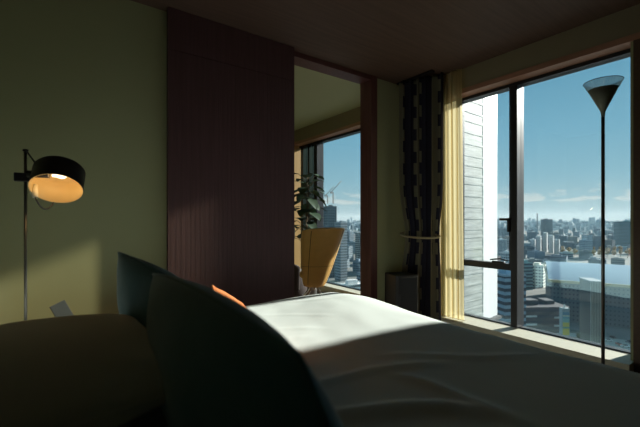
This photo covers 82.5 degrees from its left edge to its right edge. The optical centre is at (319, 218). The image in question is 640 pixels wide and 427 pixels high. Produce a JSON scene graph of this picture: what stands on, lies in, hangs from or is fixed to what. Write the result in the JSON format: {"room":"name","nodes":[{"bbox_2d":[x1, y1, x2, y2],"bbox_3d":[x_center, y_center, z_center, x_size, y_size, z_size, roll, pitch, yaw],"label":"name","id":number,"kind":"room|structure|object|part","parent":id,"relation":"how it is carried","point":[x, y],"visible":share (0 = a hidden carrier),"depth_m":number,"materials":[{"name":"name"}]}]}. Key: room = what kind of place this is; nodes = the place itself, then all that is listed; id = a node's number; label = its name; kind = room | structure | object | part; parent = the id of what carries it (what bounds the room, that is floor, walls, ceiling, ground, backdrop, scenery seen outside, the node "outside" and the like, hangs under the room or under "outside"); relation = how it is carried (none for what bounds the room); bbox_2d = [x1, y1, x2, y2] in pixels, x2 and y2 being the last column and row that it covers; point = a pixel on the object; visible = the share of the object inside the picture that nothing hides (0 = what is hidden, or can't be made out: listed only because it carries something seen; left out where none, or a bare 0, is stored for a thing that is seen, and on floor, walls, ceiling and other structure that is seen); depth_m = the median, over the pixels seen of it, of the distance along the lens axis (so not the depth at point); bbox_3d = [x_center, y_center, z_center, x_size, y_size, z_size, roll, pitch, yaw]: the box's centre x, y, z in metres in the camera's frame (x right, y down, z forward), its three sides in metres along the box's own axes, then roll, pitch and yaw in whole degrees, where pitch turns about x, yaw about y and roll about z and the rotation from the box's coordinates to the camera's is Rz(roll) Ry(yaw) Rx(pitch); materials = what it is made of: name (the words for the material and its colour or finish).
{"room":"hotel room","nodes":[
{"label":"hotel room","id":0,"kind":"room"},
{"bbox_2d":[0,0,404,324],"bbox_3d":[-0.643,-0.200,3.055,4.050,2.600,0.120,0,0,-36],"label":"wall","id":1,"kind":"structure","parent":0,"point":[84,82],"depth_m":2.36,"materials":[{"name":"paint"}]},
{"bbox_2d":[167,6,294,305],"bbox_3d":[-0.654,-0.205,2.898,1.057,2.586,0.045,0,0,-36],"label":"door","id":2,"kind":"structure","parent":1,"relation":"in","point":[230,90],"depth_m":2.84,"materials":[{"name":"brown wood"}]},
{"bbox_3d":[-0.659,-1.351,2.895,1.045,0.295,0.044,0,0,-36],"label":"panel","id":3,"kind":"part","parent":2,"relation":"part of","materials":[{"name":"brown wood"}]},
{"bbox_2d":[294,51,370,83],"bbox_3d":[0.003,-1.476,3.524,1.185,0.046,0.160,0,0,-36],"label":"trim","id":4,"kind":"structure","parent":1,"relation":"attached to","point":[301,60],"depth_m":3.55,"materials":[{"name":"brown wood"}]},
{"bbox_2d":[360,75,376,299],"bbox_3d":[0.519,-0.200,3.896,0.093,2.599,0.165,0,0,-36],"label":"trim","id":5,"kind":"structure","parent":1,"relation":"attached to","point":[368,90],"depth_m":3.85,"materials":[{"name":"brown wood"}]},
{"bbox_2d":[631,41,632,360],"bbox_3d":[1.586,-0.190,3.654,0.260,2.620,7.450,0,0,-36],"label":"wall","id":6,"kind":"structure","parent":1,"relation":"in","point":[632,41],"depth_m":2.58,"materials":[{"name":"paint"}]},
{"bbox_2d":[294,146,300,268],"bbox_3d":[-0.414,-0.127,6.348,0.212,2.256,0.120,0,0,-36],"label":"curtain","id":7,"kind":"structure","parent":6,"relation":"attached to","point":[297,151],"depth_m":6.29,"materials":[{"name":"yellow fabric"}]},
{"bbox_2d":[299,129,359,289],"bbox_3d":[0.340,-0.122,5.425,0.135,2.275,2.340,0,0,-36],"label":"window","id":8,"kind":"structure","parent":6,"relation":"attached to","point":[312,154],"depth_m":5.91,"materials":[{"name":"metal"}]},
{"bbox_2d":[318,283,359,294],"bbox_3d":[0.245,1.051,5.393,0.174,0.098,2.400,0,0,-36],"label":"window sill","id":9,"kind":"structure","parent":6,"relation":"attached to","point":[327,287],"depth_m":5.29,"materials":[{"name":"stone"}]},
{"bbox_2d":[294,4,639,141],"bbox_3d":[1.672,-1.400,3.531,0.264,0.200,7.150,0,0,-36],"label":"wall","id":10,"kind":"structure","parent":6,"relation":"attached to","point":[626,22],"depth_m":3.06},
{"bbox_2d":[294,32,639,145],"bbox_3d":[0.902,-1.278,4.467,0.132,0.045,4.770,0,0,-36],"label":"trim","id":11,"kind":"structure","parent":6,"relation":"attached to","point":[623,43],"depth_m":3.11,"materials":[{"name":"brown wood"}]},
{"bbox_2d":[438,315,633,371],"bbox_3d":[1.776,1.051,3.208,0.264,0.098,1.545,0,0,-36],"label":"window sill","id":12,"kind":"structure","parent":6,"relation":"attached to","point":[622,360],"depth_m":2.99,"materials":[{"name":"stone"}]},
{"bbox_2d":[462,48,630,353],"bbox_3d":[1.890,-0.122,3.269,0.160,2.275,1.470,0,0,-36],"label":"window","id":13,"kind":"structure","parent":6,"relation":"attached to","point":[515,222],"depth_m":3.33,"materials":[{"name":"metal"}]},
{"bbox_3d":[1.642,-0.403,3.623,0.085,1.645,0.555,0,0,-36],"label":"sash frame","id":14,"kind":"part","parent":13,"relation":"part of","materials":[{"name":"metal"}]},
{"bbox_3d":[1.698,0.394,3.463,0.032,0.052,0.173,0,0,-36],"label":"stay arm","id":15,"kind":"part","parent":13,"relation":"part of","materials":[{"name":"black metal"}]},
{"bbox_3d":[1.727,0.055,3.400,0.050,0.130,0.087,0,0,-36],"label":"handle","id":16,"kind":"part","parent":13,"relation":"part of","materials":[{"name":"black metal"}]},
{"bbox_2d":[633,38,639,372],"bbox_3d":[2.329,-0.077,2.594,0.242,2.355,0.102,0,0,-36],"label":"trim","id":17,"kind":"structure","parent":6,"relation":"attached to","point":[636,43],"depth_m":2.55,"materials":[{"name":"brown wood"}]},
{"bbox_2d":[131,0,639,130],"bbox_3d":[-0.037,-1.560,2.476,4.350,0.120,7.450,0,0,-36],"label":"ceiling","id":18,"kind":"structure","parent":0,"point":[393,41],"depth_m":2.89,"materials":[{"name":"brown paint"}]},
{"bbox_2d":[397,69,434,85],"bbox_3d":[1.002,-1.488,3.854,0.050,0.020,0.460,0,0,-36],"label":"rail","id":19,"kind":"object","parent":18,"relation":"attached to","point":[431,71],"visible":0.86,"depth_m":3.77,"materials":[{"name":"black metal"}]},
{"bbox_2d":[399,72,442,320],"bbox_3d":[1.041,-0.200,3.823,0.226,2.570,0.447,0,0,-36],"label":"curtain","id":20,"kind":"object","parent":19,"relation":"hanging from","point":[421,99],"visible":0.93,"depth_m":3.81,"materials":[{"name":"black fabric"}]},
{"bbox_2d":[440,69,463,320],"bbox_3d":[1.299,-0.242,3.700,0.042,2.475,0.383,0,0,-36],"label":"sheer curtain","id":21,"kind":"object","parent":18,"relation":"hanging from","point":[451,221],"visible":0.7,"depth_m":3.65,"materials":[{"name":"beige fabric"}]},
{"bbox_3d":[-0.037,1.150,2.476,4.350,0.100,7.450,0,0,-36],"label":"floor","id":22,"kind":"structure","parent":0,"visible":0},
{"bbox_2d":[14,149,85,320],"bbox_3d":[-1.386,0.372,1.826,0.355,1.456,0.374,0,0,-36],"label":"floor lamp","id":23,"kind":"object","parent":22,"relation":"on","point":[57,179],"visible":0.97,"depth_m":1.83,"materials":[{"name":"black metal"}]},
{"bbox_2d":[30,184,37,197],"bbox_3d":[-1.393,-0.137,1.780,0.032,0.071,0.048,0,0,-36],"label":"switch","id":24,"kind":"object","parent":23,"relation":"attached to","point":[33,187],"depth_m":1.77,"materials":[{"name":"beige plastic"}]},
{"bbox_2d":[26,170,49,177],"bbox_3d":[-1.355,-0.215,1.756,0.088,0.033,0.034,0,0,-24],"label":"socket","id":25,"kind":"object","parent":23,"relation":"attached to","point":[29,173],"depth_m":1.74,"materials":[{"name":"black paint"}]},
{"bbox_3d":[-1.364,-0.076,1.814,0.007,0.061,0.109,0,0,13],"label":"cord","id":26,"kind":"part","parent":23,"relation":"part of","materials":[{"name":"black paint"}]},
{"bbox_3d":[-1.298,-0.195,1.810,0.232,0.225,0.246,0,0,-36],"label":"lamp shade","id":27,"kind":"part","parent":23,"relation":"part of","materials":[{"name":"black paint"}]},
{"bbox_3d":[-1.276,-0.215,1.789,0.061,0.036,0.036,0,0,-36],"label":"bulb","id":28,"kind":"part","parent":23,"relation":"part of","materials":[{"name":"white glass"}]},
{"bbox_2d":[294,264,306,296],"bbox_3d":[-0.403,0.800,4.773,0.474,0.600,0.498,0,0,-36],"label":"armchair","id":29,"kind":"object","parent":22,"relation":"on","point":[300,289],"visible":0.14,"depth_m":4.57,"materials":[{"name":"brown fabric"}]},
{"bbox_3d":[-0.491,0.700,4.709,0.256,0.400,0.498,0,0,-36],"label":"backrest","id":30,"kind":"part","parent":29,"relation":"part of","materials":[{"name":"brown fabric"}]},
{"bbox_2d":[294,173,326,296],"bbox_3d":[-0.180,0.225,5.160,0.622,1.749,0.616,0,0,-36],"label":"potted plant","id":31,"kind":"object","parent":22,"relation":"on","point":[306,209],"visible":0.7,"depth_m":5.10,"materials":[{"name":"green plant"}]},
{"bbox_3d":[-0.174,0.065,5.138,0.287,1.411,0.286,0,0,5],"label":"stem","id":32,"kind":"part","parent":31,"relation":"part of","materials":[{"name":"green plant"}]},
{"bbox_3d":[-0.183,0.910,5.150,0.350,0.380,0.350,0,0,-36],"label":"pot","id":33,"kind":"part","parent":31,"relation":"part of","materials":[{"name":"white ceramic"}]},
{"bbox_2d":[300,227,344,295],"bbox_3d":[-0.024,0.597,4.250,0.557,1.015,0.725,0,0,-34],"label":"lounge chair","id":34,"kind":"object","parent":22,"relation":"on","point":[319,246],"visible":0.99,"depth_m":4.06,"materials":[{"name":"fabric"}]},
{"bbox_2d":[385,272,417,313],"bbox_3d":[0.811,0.823,3.628,0.240,0.555,0.264,0,0,-16],"label":"base cabinet","id":35,"kind":"object","parent":22,"relation":"on","point":[401,288],"visible":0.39,"depth_m":3.52,"materials":[{"name":"laminate"}]},
{"bbox_3d":[0.847,0.810,3.519,0.206,0.500,0.012,0,0,-16],"label":"door","id":36,"kind":"part","parent":35,"relation":"part of","materials":[{"name":"laminate"}]},
{"bbox_2d":[245,292,639,426],"bbox_3d":[-0.132,0.600,1.060,2.522,1.000,2.770,0,0,-36],"label":"bed","id":37,"kind":"object","parent":22,"relation":"on","point":[378,363],"visible":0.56,"depth_m":1.30,"materials":[{"name":"white fabric"}]},
{"bbox_2d":[117,252,178,328],"bbox_3d":[-0.501,0.356,1.231,0.287,0.479,0.603,0,0,-36],"label":"cushion","id":38,"kind":"object","parent":37,"relation":"on","point":[134,275],"visible":0.26,"depth_m":1.18,"materials":[{"name":"teal fabric"}]},
{"bbox_2d":[212,285,244,305],"bbox_3d":[-0.309,0.424,1.444,0.269,0.285,0.382,0,0,-36],"label":"cushion","id":39,"kind":"object","parent":37,"relation":"on","point":[213,286],"visible":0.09,"depth_m":1.51,"materials":[{"name":"orange fabric"}]},
{"bbox_2d":[147,273,342,426],"bbox_3d":[-0.195,0.346,0.751,0.240,0.435,0.843,0,0,-36],"label":"cushion","id":40,"kind":"object","parent":37,"relation":"on","point":[220,363],"visible":0.97,"depth_m":0.51,"materials":[{"name":"teal fabric"}]},
{"bbox_3d":[-0.661,0.486,0.656,0.775,0.160,0.679,0,0,-36],"label":"pillow","id":41,"kind":"object","parent":37,"relation":"on","visible":0},
{"bbox_2d":[0,314,165,426],"bbox_3d":[-0.730,0.360,0.767,0.735,0.210,0.640,0,0,-38],"label":"pillow","id":42,"kind":"object","parent":41,"relation":"on","point":[89,370],"visible":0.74,"depth_m":0.69,"materials":[{"name":"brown fabric"}]},
{"bbox_2d":[583,75,623,363],"bbox_3d":[1.760,0.123,2.270,0.270,1.954,0.270,0,0,-36],"label":"floor lamp","id":43,"kind":"object","parent":22,"relation":"on","point":[602,90],"visible":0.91,"depth_m":2.26,"materials":[{"name":"black metal"}]},
{"bbox_3d":[1.760,-0.720,2.270,0.155,0.173,0.155,0,0,-36],"label":"lamp shade","id":44,"kind":"part","parent":43,"relation":"part of","materials":[{"name":"black metal"}]},
{"bbox_3d":[-1.618,0.858,2.042,0.640,0.485,0.334,0,0,-36],"label":"nightstand","id":45,"kind":"object","parent":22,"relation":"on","visible":0},
{"bbox_2d":[49,300,72,316],"bbox_3d":[-1.504,0.545,2.131,0.124,0.144,0.055,0,0,-36],"label":"display card","id":46,"kind":"object","parent":45,"relation":"on","point":[60,309],"visible":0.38,"depth_m":2.12,"materials":[{"name":"white paper"}]},
{"label":"outside","id":47,"kind":"structure","parent":0,"visible":0},
{"bbox_2d":[570,333,629,349],"bbox_3d":[181.493,76.050,220.500,48.216,0.001,66.382,0,0,-36],"label":"street","id":48,"kind":"structure","parent":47,"point":[610,343],"depth_m":224.75,"materials":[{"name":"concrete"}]},
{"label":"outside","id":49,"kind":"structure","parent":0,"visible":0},
{"bbox_2d":[329,220,629,339],"bbox_3d":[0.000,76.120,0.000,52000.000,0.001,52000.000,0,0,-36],"label":"ground","id":50,"kind":"structure","parent":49,"point":[618,332],"depth_m":451.80,"materials":[{"name":"grey concrete"}]},
{"bbox_2d":[324,205,336,277],"bbox_3d":[13.151,28.790,480.000,13.100,94.620,13.100,0,0,-26],"label":"tower","id":51,"kind":"structure","parent":50,"relation":"on","point":[330,217],"depth_m":474.76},
{"bbox_2d":[335,221,346,281],"bbox_3d":[25.890,39.196,450.000,10.100,73.808,13.100,0,0,-31],"label":"apartment tower","id":52,"kind":"structure","parent":50,"relation":"on","point":[341,257],"depth_m":444.80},
{"bbox_2d":[338,279,359,287],"bbox_3d":[26.219,65.712,330.000,34.100,20.775,14.100,0,0,-24],"label":"office block","id":53,"kind":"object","parent":50,"relation":"on","point":[355,283],"visible":0.27,"depth_m":329.98,"materials":[{"name":"white concrete"}]},
{"bbox_2d":[347,245,353,260],"bbox_3d":[51.400,61.407,660.830,12.465,29.387,14.337,0,0,43],"label":"building","id":54,"kind":"structure","parent":50,"relation":"on","point":[350,249],"depth_m":655.44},
{"bbox_2d":[347,232,353,241],"bbox_3d":[90.452,57.477,1107.316,19.896,37.245,14.398,0,0,-44],"label":"building","id":55,"kind":"structure","parent":50,"relation":"on","point":[350,235],"depth_m":1100.88,"materials":[{"name":"grey concrete"}]},
{"bbox_2d":[347,241,354,253],"bbox_3d":[64.578,61.802,795.374,21.910,28.595,12.616,0,0,-6],"label":"building","id":56,"kind":"structure","parent":50,"relation":"on","point":[351,243],"depth_m":789.65,"materials":[{"name":"grey concrete"}]},
{"bbox_2d":[353,259,359,271],"bbox_3d":[56.373,66.982,526.973,14.219,18.236,12.778,0,0,33],"label":"building","id":57,"kind":"structure","parent":50,"relation":"on","point":[356,264],"depth_m":522.95,"materials":[{"name":"grey concrete"}]},
{"bbox_2d":[355,233,359,259],"bbox_3d":[78.706,49.557,677.628,22.275,53.085,15.426,0,0,-25],"label":"building","id":58,"kind":"structure","parent":50,"relation":"on","point":[357,235],"depth_m":672.13,"materials":[{"name":"grey concrete"}]},
{"bbox_2d":[464,95,501,319],"bbox_3d":[27.076,8.600,65.161,36.135,135.000,10.510,0,0,-36],"label":"tower","id":59,"kind":"structure","parent":50,"relation":"on","point":[480,116],"depth_m":59.52,"materials":[{"name":"white metal"}]},
{"bbox_3d":[20.949,-14.511,55.451,14.814,85.221,0.050,0,0,-38],"label":"cladding rail","id":60,"kind":"part","parent":59,"relation":"part of","materials":[{"name":"white metal"}]},
{"bbox_2d":[337,217,629,234],"bbox_3d":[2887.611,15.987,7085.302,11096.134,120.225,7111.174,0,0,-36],"label":"city","id":61,"kind":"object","parent":50,"relation":"on","point":[584,227],"visible":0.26,"depth_m":2694.28},
{"bbox_2d":[497,238,506,255],"bbox_3d":[277.699,52.815,560.000,12.100,46.571,12.100,0,0,-11],"label":"apartment tower","id":62,"kind":"structure","parent":50,"relation":"on","point":[501,243],"depth_m":554.50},
{"bbox_2d":[497,236,508,250],"bbox_3d":[364.064,55.243,734.990,25.101,41.714,17.777,0,0,-28],"label":"building","id":63,"kind":"structure","parent":50,"relation":"on","point":[498,237],"depth_m":731.20,"materials":[{"name":"grey concrete"}]},
{"bbox_2d":[498,251,508,262],"bbox_3d":[229.315,57.717,450.000,12.100,36.766,12.100,0,0,-16],"label":"apartment tower","id":64,"kind":"structure","parent":50,"relation":"on","point":[504,255],"depth_m":445.99,"materials":[{"name":"grey concrete"}]},
{"bbox_2d":[500,228,507,236],"bbox_3d":[581.470,52.597,1151.438,18.924,47.006,16.368,0,0,10],"label":"building","id":65,"kind":"structure","parent":50,"relation":"on","point":[503,231],"depth_m":1144.18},
{"bbox_2d":[497,269,525,325],"bbox_3d":[103.342,51.902,205.000,13.100,48.396,18.100,0,0,-11],"label":"office block","id":66,"kind":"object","parent":50,"relation":"on","point":[503,276],"visible":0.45,"depth_m":196.66,"materials":[{"name":"blue glass"}]},
{"bbox_2d":[524,260,532,289],"bbox_3d":[221.370,60.477,400.000,14.100,31.247,16.100,0,0,-6],"label":"office block","id":67,"kind":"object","parent":50,"relation":"on","point":[528,266],"visible":0.38,"depth_m":392.34,"materials":[{"name":"glass"}]},
{"bbox_2d":[524,245,533,253],"bbox_3d":[450.914,66.700,787.577,16.313,18.800,12.414,0,0,-2],"label":"building","id":68,"kind":"structure","parent":50,"relation":"on","point":[528,247],"depth_m":781.60,"materials":[{"name":"grey concrete"}]},
{"bbox_2d":[527,232,536,239],"bbox_3d":[773.176,61.619,1332.204,22.799,28.962,21.793,0,0,-6],"label":"building","id":69,"kind":"structure","parent":50,"relation":"on","point":[530,235],"depth_m":1322.42,"materials":[{"name":"grey concrete"}]},
{"bbox_2d":[524,258,541,262],"bbox_3d":[334.899,68.910,576.529,21.487,14.380,21.142,0,0,10],"label":"building","id":70,"kind":"structure","parent":50,"relation":"on","point":[532,260],"depth_m":567.79,"materials":[{"name":"grey concrete"}]},
{"bbox_2d":[530,238,535,249],"bbox_3d":[466.849,59.378,800.000,9.100,33.444,9.600,0,0,41],"label":"apartment tower","id":71,"kind":"structure","parent":50,"relation":"on","point":[532,241],"depth_m":797.79,"materials":[{"name":"white concrete"}]},
{"bbox_2d":[527,250,544,258],"bbox_3d":[398.944,66.775,674.277,20.684,18.651,20.838,0,0,-4],"label":"building","id":72,"kind":"structure","parent":50,"relation":"on","point":[537,254],"depth_m":664.63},
{"bbox_2d":[536,236,540,250],"bbox_3d":[496.119,57.037,828.000,9.100,38.125,10.100,0,0,41],"label":"apartment tower","id":73,"kind":"structure","parent":50,"relation":"on","point":[538,238],"depth_m":823.92,"materials":[{"name":"white concrete"}]},
{"bbox_2d":[533,262,545,287],"bbox_3d":[246.726,62.722,415.000,16.100,26.755,20.100,0,0,42],"label":"office block","id":74,"kind":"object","parent":50,"relation":"on","point":[539,275],"visible":0.52,"depth_m":405.88,"materials":[{"name":"white concrete"}]},
{"bbox_2d":[542,232,547,251],"bbox_3d":[520.890,53.122,845.000,9.100,45.957,11.100,0,0,41],"label":"apartment tower","id":75,"kind":"structure","parent":50,"relation":"on","point":[544,235],"depth_m":842.22,"materials":[{"name":"white concrete"}]},
{"bbox_2d":[541,219,552,235],"bbox_3d":[931.644,37.124,1499.999,30.100,77.951,30.100,0,0,0],"label":"office tower","id":76,"kind":"structure","parent":50,"relation":"on","point":[546,224],"depth_m":1485.02,"materials":[{"name":"grey concrete"}]},
{"bbox_2d":[526,298,569,333],"bbox_3d":[137.100,63.600,232.677,32.400,25.000,18.300,0,0,-3],"label":"office block","id":77,"kind":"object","parent":50,"relation":"on","point":[541,313],"visible":0.44,"depth_m":223.99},
{"bbox_2d":[549,235,553,252],"bbox_3d":[520.900,56.011,822.000,9.100,40.178,10.100,0,0,41],"label":"apartment tower","id":78,"kind":"structure","parent":50,"relation":"on","point":[551,237],"depth_m":817.71,"materials":[{"name":"white concrete"}]},
{"bbox_2d":[548,232,558,238],"bbox_3d":[838.639,62.282,1310.024,22.901,27.636,22.002,0,0,-11],"label":"building","id":79,"kind":"structure","parent":50,"relation":"on","point":[549,233],"depth_m":1300.96,"materials":[{"name":"grey concrete"}]},
{"bbox_2d":[554,239,559,253],"bbox_3d":[516.205,59.708,795.000,9.100,32.783,9.600,0,0,41],"label":"apartment tower","id":80,"kind":"structure","parent":50,"relation":"on","point":[556,241],"depth_m":792.55,"materials":[{"name":"white concrete"}]},
{"bbox_2d":[549,255,567,261],"bbox_3d":[376.802,66.359,577.097,23.102,19.482,13.796,0,0,41],"label":"building","id":81,"kind":"structure","parent":50,"relation":"on","point":[555,258],"depth_m":572.95,"materials":[{"name":"grey concrete"}]},
{"bbox_2d":[559,229,563,234],"bbox_3d":[1111.365,61.372,1679.741,16.456,29.457,18.573,0,0,41],"label":"building","id":82,"kind":"structure","parent":50,"relation":"on","point":[561,231],"depth_m":1672.10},
{"bbox_2d":[558,236,566,245],"bbox_3d":[669.858,61.448,1009.029,18.352,29.303,12.415,0,0,30],"label":"building","id":83,"kind":"structure","parent":50,"relation":"on","point":[562,239],"depth_m":1003.59,"materials":[{"name":"grey concrete"}]},
{"bbox_2d":[559,304,569,335],"bbox_3d":[137.985,62.100,205.940,4.000,28.000,3.120,0,0,6],"label":"tower","id":84,"kind":"structure","parent":50,"relation":"on","point":[564,312],"depth_m":204.49,"materials":[{"name":"glass"}]},
{"bbox_3d":[137.828,58.600,204.448,3.400,13.000,0.120,0,0,6],"label":"sign panel","id":85,"kind":"part","parent":84,"relation":"part of","materials":[{"name":"glass"}]},
{"bbox_2d":[559,251,572,258],"bbox_3d":[469.979,68.772,696.953,19.124,14.656,12.965,0,0,13],"label":"building","id":86,"kind":"structure","parent":50,"relation":"on","point":[564,253],"depth_m":690.77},
{"bbox_2d":[563,242,573,248],"bbox_3d":[631.379,67.048,926.366,22.231,18.104,18.363,0,0,33],"label":"building","id":87,"kind":"structure","parent":50,"relation":"on","point":[566,244],"depth_m":919.15,"materials":[{"name":"grey concrete"}]},
{"bbox_2d":[568,236,576,244],"bbox_3d":[717.246,62.640,1037.169,22.634,26.920,15.908,0,0,33],"label":"building","id":88,"kind":"structure","parent":50,"relation":"on","point":[570,238],"depth_m":1029.14,"materials":[{"name":"grey concrete"}]},
{"bbox_2d":[573,232,579,237],"bbox_3d":[1060.459,64.214,1509.109,22.377,23.771,19.480,0,0,39],"label":"building","id":89,"kind":"structure","parent":50,"relation":"on","point":[577,234],"depth_m":1498.86,"materials":[{"name":"grey concrete"}]},
{"bbox_2d":[579,249,591,259],"bbox_3d":[500.381,66.816,688.698,19.430,18.568,24.027,0,0,34],"label":"building","id":90,"kind":"structure","parent":50,"relation":"on","point":[585,254],"depth_m":679.56,"materials":[{"name":"grey concrete"}]},
{"bbox_2d":[579,239,592,256],"bbox_3d":[524.712,57.739,720.000,16.100,36.721,16.100,0,0,4],"label":"office block","id":91,"kind":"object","parent":50,"relation":"on","point":[583,244],"visible":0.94,"depth_m":712.35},
{"bbox_2d":[543,261,629,327],"bbox_3d":[237.822,57.350,304.064,85.300,37.500,113.300,0,0,30],"label":"hall","id":92,"kind":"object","parent":50,"relation":"on","point":[562,278],"visible":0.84,"depth_m":270.77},
{"bbox_2d":[582,235,591,239],"bbox_3d":[843.053,63.018,1152.895,17.276,26.163,22.009,0,0,-9],"label":"building","id":93,"kind":"structure","parent":50,"relation":"on","point":[587,237],"depth_m":1142.78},
{"bbox_2d":[579,277,600,342],"bbox_3d":[146.972,54.397,197.760,6.400,43.407,12.800,0,0,12],"label":"office block","id":94,"kind":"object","parent":50,"relation":"on","point":[590,288],"visible":0.55,"depth_m":192.71,"materials":[{"name":"grey glass"}]},
{"bbox_2d":[593,240,600,250],"bbox_3d":[664.153,62.961,874.304,14.455,26.277,13.424,0,0,28],"label":"building","id":95,"kind":"structure","parent":50,"relation":"on","point":[596,243],"depth_m":869.59,"materials":[{"name":"grey concrete"}]},
{"bbox_2d":[593,236,600,239],"bbox_3d":[891.828,64.986,1174.470,21.062,22.229,13.564,0,0,32],"label":"building","id":96,"kind":"structure","parent":50,"relation":"on","point":[594,237],"depth_m":1169.17,"materials":[{"name":"grey concrete"}]},
{"bbox_2d":[588,257,606,263],"bbox_3d":[446.262,68.664,586.887,22.667,14.873,23.225,0,0,40],"label":"building","id":97,"kind":"structure","parent":50,"relation":"on","point":[595,260],"depth_m":580.83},
{"bbox_2d":[605,239,614,247],"bbox_3d":[695.277,62.301,878.026,14.064,27.597,18.936,0,0,-29],"label":"building","id":98,"kind":"structure","parent":50,"relation":"on","point":[611,242],"depth_m":871.72,"materials":[{"name":"grey concrete"}]},
{"bbox_2d":[607,245,616,253],"bbox_3d":[640.629,67.191,801.782,15.293,17.818,25.482,0,0,35],"label":"building","id":99,"kind":"structure","parent":50,"relation":"on","point":[608,246],"depth_m":792.93,"materials":[{"name":"grey concrete"}]},
{"bbox_2d":[611,257,624,264],"bbox_3d":[487.242,69.324,597.369,17.468,13.553,13.580,0,0,39],"label":"building","id":100,"kind":"structure","parent":50,"relation":"on","point":[616,260],"depth_m":593.16,"materials":[{"name":"grey concrete"}]},
{"bbox_2d":[613,220,629,245],"bbox_3d":[792.534,39.975,950.000,36.100,72.249,30.100,0,0,16],"label":"office tower","id":101,"kind":"structure","parent":50,"relation":"on","point":[621,230],"depth_m":939.11,"materials":[{"name":"grey glass"}]},
{"bbox_2d":[616,245,626,251],"bbox_3d":[705.823,69.101,853.307,21.379,13.999,18.633,0,0,34],"label":"building","id":102,"kind":"structure","parent":50,"relation":"on","point":[624,247],"depth_m":849.66,"materials":[{"name":"grey concrete"}]}
]}

